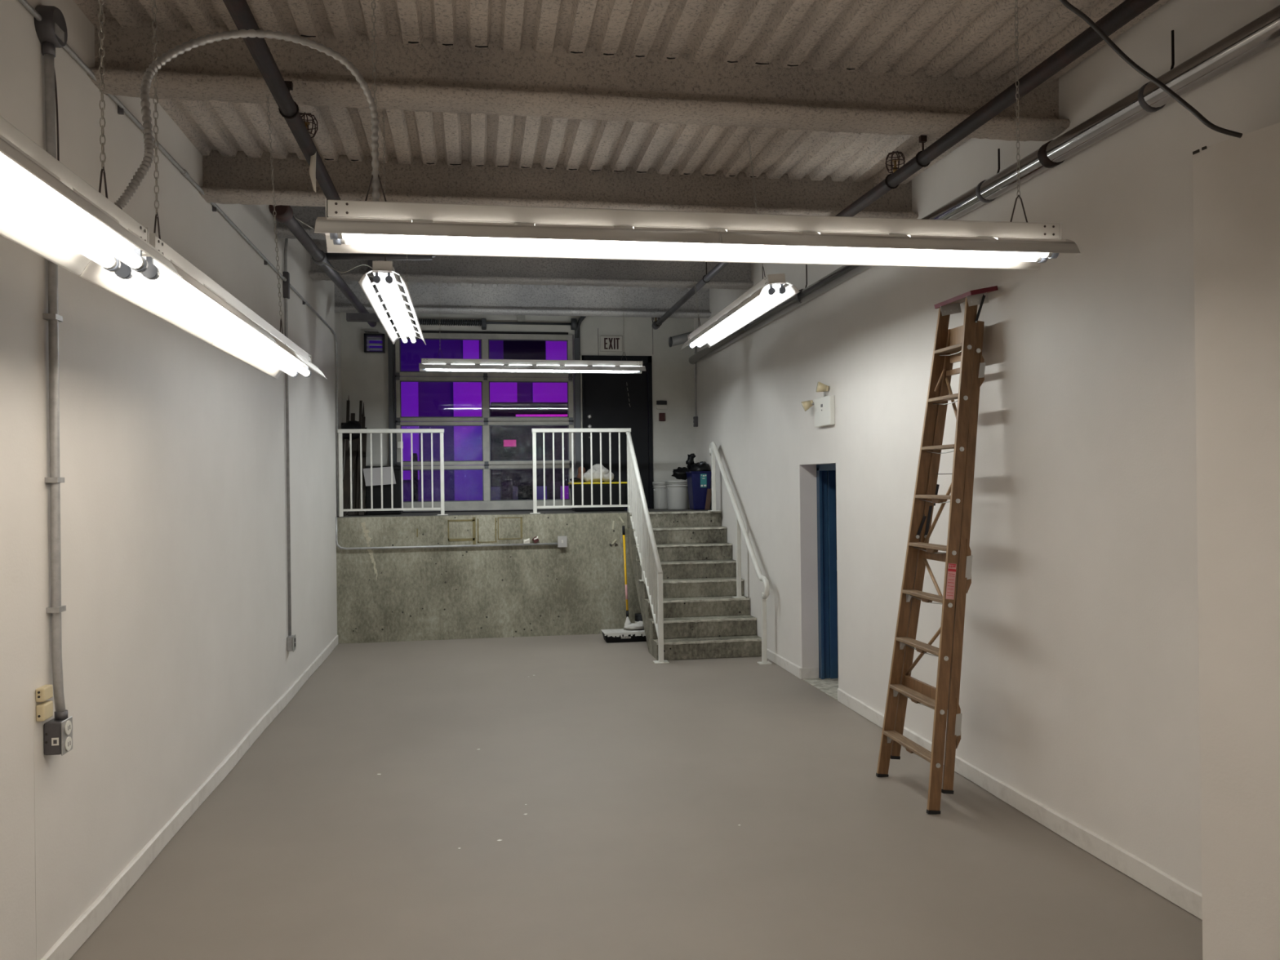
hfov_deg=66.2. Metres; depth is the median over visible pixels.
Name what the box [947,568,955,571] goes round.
print
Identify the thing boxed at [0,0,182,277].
fluorescent light
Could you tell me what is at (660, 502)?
pail
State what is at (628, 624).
rag
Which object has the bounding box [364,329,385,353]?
louver
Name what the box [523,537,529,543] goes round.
scrap
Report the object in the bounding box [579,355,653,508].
door
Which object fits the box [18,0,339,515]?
conduit
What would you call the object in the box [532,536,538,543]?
scrap
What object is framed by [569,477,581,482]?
glove
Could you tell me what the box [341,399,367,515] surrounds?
bundle
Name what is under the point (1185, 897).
baseboard
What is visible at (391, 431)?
guard railing
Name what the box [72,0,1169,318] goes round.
ceiling
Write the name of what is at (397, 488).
case
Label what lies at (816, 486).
door hinges
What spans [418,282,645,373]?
fluorescent light
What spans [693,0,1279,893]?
wall
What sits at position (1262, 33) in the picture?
pipe
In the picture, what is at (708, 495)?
leaning board
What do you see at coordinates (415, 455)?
bollard
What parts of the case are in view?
lid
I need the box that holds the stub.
[668,331,692,346]
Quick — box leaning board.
[704,488,711,509]
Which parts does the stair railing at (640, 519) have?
post, rail, rail, post, plate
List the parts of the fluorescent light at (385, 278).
plate, chain, chain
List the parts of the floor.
door sill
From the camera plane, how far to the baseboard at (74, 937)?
4.88 m
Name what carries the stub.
attached to the wall at (1079, 692)
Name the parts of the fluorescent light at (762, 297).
chain, chain, plate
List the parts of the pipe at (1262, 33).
hanger rod, hanger rod, hanger rod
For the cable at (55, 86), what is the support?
hanging from the conduit at (48, 49)
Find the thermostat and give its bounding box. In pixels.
[656,400,666,408]
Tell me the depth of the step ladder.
5.53 m
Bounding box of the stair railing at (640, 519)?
[625,431,669,663]
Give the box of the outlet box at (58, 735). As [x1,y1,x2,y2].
[43,715,72,755]
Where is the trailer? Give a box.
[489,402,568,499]
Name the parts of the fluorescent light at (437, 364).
chain, chain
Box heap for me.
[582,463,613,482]
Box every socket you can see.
[64,720,71,734]
[64,736,71,751]
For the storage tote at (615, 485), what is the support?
on the platform
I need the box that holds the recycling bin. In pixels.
[685,471,711,510]
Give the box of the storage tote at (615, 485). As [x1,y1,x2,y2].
[568,481,626,511]
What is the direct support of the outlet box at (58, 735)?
attached to the wall at (173, 451)
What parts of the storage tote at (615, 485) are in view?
lid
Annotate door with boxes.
[386,313,585,512]
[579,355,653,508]
[816,463,838,679]
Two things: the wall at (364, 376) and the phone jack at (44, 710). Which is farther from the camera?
the wall at (364, 376)
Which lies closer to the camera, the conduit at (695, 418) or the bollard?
the conduit at (695, 418)
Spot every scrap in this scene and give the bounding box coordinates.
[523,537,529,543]
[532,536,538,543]
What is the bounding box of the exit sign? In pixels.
[600,335,622,351]
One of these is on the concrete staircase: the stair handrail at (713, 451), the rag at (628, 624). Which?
the stair handrail at (713, 451)
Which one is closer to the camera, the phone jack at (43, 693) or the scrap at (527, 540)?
the phone jack at (43, 693)
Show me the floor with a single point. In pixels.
(580, 797)
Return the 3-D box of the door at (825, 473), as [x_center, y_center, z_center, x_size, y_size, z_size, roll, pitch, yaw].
[1.800,0.831,8.527,0.210,1.946,0.910,-1,0,-10]
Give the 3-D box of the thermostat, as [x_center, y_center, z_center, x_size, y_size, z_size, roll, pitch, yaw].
[0.288,-0.998,13.063,0.136,0.113,0.033,-1,0,-10]
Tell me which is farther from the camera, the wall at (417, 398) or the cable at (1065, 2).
the wall at (417, 398)
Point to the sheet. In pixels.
(376, 472)
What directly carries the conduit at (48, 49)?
attached to the wall at (173, 451)
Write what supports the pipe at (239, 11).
hanging from the ceiling
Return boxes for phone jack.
[35,684,53,702]
[35,700,53,721]
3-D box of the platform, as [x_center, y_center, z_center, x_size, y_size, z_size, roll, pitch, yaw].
[-1.410,1.125,12.277,4.570,1.450,1.411,-1,0,-10]
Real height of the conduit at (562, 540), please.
0.400 m
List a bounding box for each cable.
[54,71,59,161]
[114,29,379,209]
[1059,0,1242,137]
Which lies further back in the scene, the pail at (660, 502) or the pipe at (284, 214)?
the pail at (660, 502)
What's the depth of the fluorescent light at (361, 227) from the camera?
2.98 m
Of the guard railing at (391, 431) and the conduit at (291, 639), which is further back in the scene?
the guard railing at (391, 431)
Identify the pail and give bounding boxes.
[652,481,667,509]
[665,480,688,509]
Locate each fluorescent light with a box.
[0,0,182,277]
[78,0,326,378]
[314,0,1081,270]
[358,111,426,345]
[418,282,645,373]
[680,137,799,350]
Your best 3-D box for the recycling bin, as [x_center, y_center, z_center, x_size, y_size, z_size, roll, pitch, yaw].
[0.742,0.132,12.352,0.268,0.480,0.334,-1,0,-10]
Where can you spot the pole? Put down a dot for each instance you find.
(623, 526)
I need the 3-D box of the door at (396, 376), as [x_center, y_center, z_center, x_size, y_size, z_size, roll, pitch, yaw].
[-1.871,-1.000,12.303,2.853,2.809,0.940,-1,0,-10]
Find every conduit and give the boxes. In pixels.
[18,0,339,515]
[41,40,67,720]
[282,238,296,652]
[335,516,567,550]
[693,345,697,426]
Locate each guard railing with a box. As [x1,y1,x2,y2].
[337,428,448,516]
[529,428,631,513]
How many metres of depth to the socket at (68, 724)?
3.66 m
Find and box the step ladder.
[875,285,997,814]
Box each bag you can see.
[671,466,689,479]
[685,453,710,471]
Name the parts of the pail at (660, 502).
lid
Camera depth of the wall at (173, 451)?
4.59 m
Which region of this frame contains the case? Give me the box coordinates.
[364,466,403,515]
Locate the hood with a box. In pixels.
[364,329,378,333]
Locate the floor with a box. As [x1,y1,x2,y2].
[69,633,1202,959]
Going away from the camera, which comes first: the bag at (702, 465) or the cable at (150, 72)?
the cable at (150, 72)
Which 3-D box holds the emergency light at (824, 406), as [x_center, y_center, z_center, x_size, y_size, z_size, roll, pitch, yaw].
[1.488,-0.635,8.274,0.135,0.368,0.505,-1,0,-10]
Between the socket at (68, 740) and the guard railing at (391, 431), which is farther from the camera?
the guard railing at (391, 431)
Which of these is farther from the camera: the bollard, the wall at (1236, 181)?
the bollard
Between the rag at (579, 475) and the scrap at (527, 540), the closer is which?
the scrap at (527, 540)
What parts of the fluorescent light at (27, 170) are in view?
chain, holder stem, plate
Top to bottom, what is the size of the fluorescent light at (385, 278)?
1.330 m
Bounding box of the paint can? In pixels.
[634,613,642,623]
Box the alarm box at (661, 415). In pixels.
[658,413,665,421]
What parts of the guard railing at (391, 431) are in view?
post, rail, rail, post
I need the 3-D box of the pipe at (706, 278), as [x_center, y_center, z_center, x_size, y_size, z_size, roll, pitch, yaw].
[0.651,-2.144,9.593,0.106,0.428,6.014,-1,0,-9]
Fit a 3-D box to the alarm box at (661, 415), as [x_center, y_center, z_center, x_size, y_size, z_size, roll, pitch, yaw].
[0.293,-0.838,13.058,0.078,0.107,0.043,-1,0,-10]
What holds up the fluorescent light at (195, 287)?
hanging from the ceiling
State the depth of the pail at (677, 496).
12.55 m
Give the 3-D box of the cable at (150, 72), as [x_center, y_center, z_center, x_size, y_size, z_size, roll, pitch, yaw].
[-1.005,-0.912,2.567,0.091,0.602,0.778,-1,0,34]
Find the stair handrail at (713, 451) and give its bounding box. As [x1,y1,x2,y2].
[707,441,772,664]
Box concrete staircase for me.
[626,511,761,660]
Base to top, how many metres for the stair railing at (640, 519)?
2.423 m
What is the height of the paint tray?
0.113 m
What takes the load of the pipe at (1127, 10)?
attached to the ceiling
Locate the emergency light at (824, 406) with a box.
[800,382,835,426]
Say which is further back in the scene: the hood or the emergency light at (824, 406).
the hood
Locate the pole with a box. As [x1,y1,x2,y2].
[622,525,629,617]
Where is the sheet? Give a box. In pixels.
[363,466,395,486]
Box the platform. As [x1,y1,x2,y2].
[336,507,711,644]
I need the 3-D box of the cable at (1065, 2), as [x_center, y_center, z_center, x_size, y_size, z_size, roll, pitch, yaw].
[1.373,-1.463,2.809,0.601,1.042,0.081,-1,0,13]
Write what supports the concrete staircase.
on the floor
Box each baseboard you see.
[40,635,338,959]
[767,648,1202,919]
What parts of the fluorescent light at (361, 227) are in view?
plate, chain, chain, plate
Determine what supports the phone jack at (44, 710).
attached to the wall at (173, 451)
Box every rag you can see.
[577,466,585,482]
[623,616,644,630]
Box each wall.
[0,0,342,959]
[340,311,695,513]
[368,339,568,501]
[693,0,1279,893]
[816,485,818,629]
[1192,122,1279,959]
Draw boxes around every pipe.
[222,0,340,199]
[268,204,435,327]
[651,262,728,329]
[688,4,1279,364]
[835,0,1159,217]
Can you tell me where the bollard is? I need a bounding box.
[410,453,417,501]
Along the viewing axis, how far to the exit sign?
12.92 m
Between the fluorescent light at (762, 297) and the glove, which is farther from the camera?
the glove
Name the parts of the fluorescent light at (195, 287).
plate, holder stem, chain, chain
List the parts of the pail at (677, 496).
lid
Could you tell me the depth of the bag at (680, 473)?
12.61 m
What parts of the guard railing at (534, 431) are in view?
post, rail, rail, post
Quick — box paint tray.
[600,628,646,642]

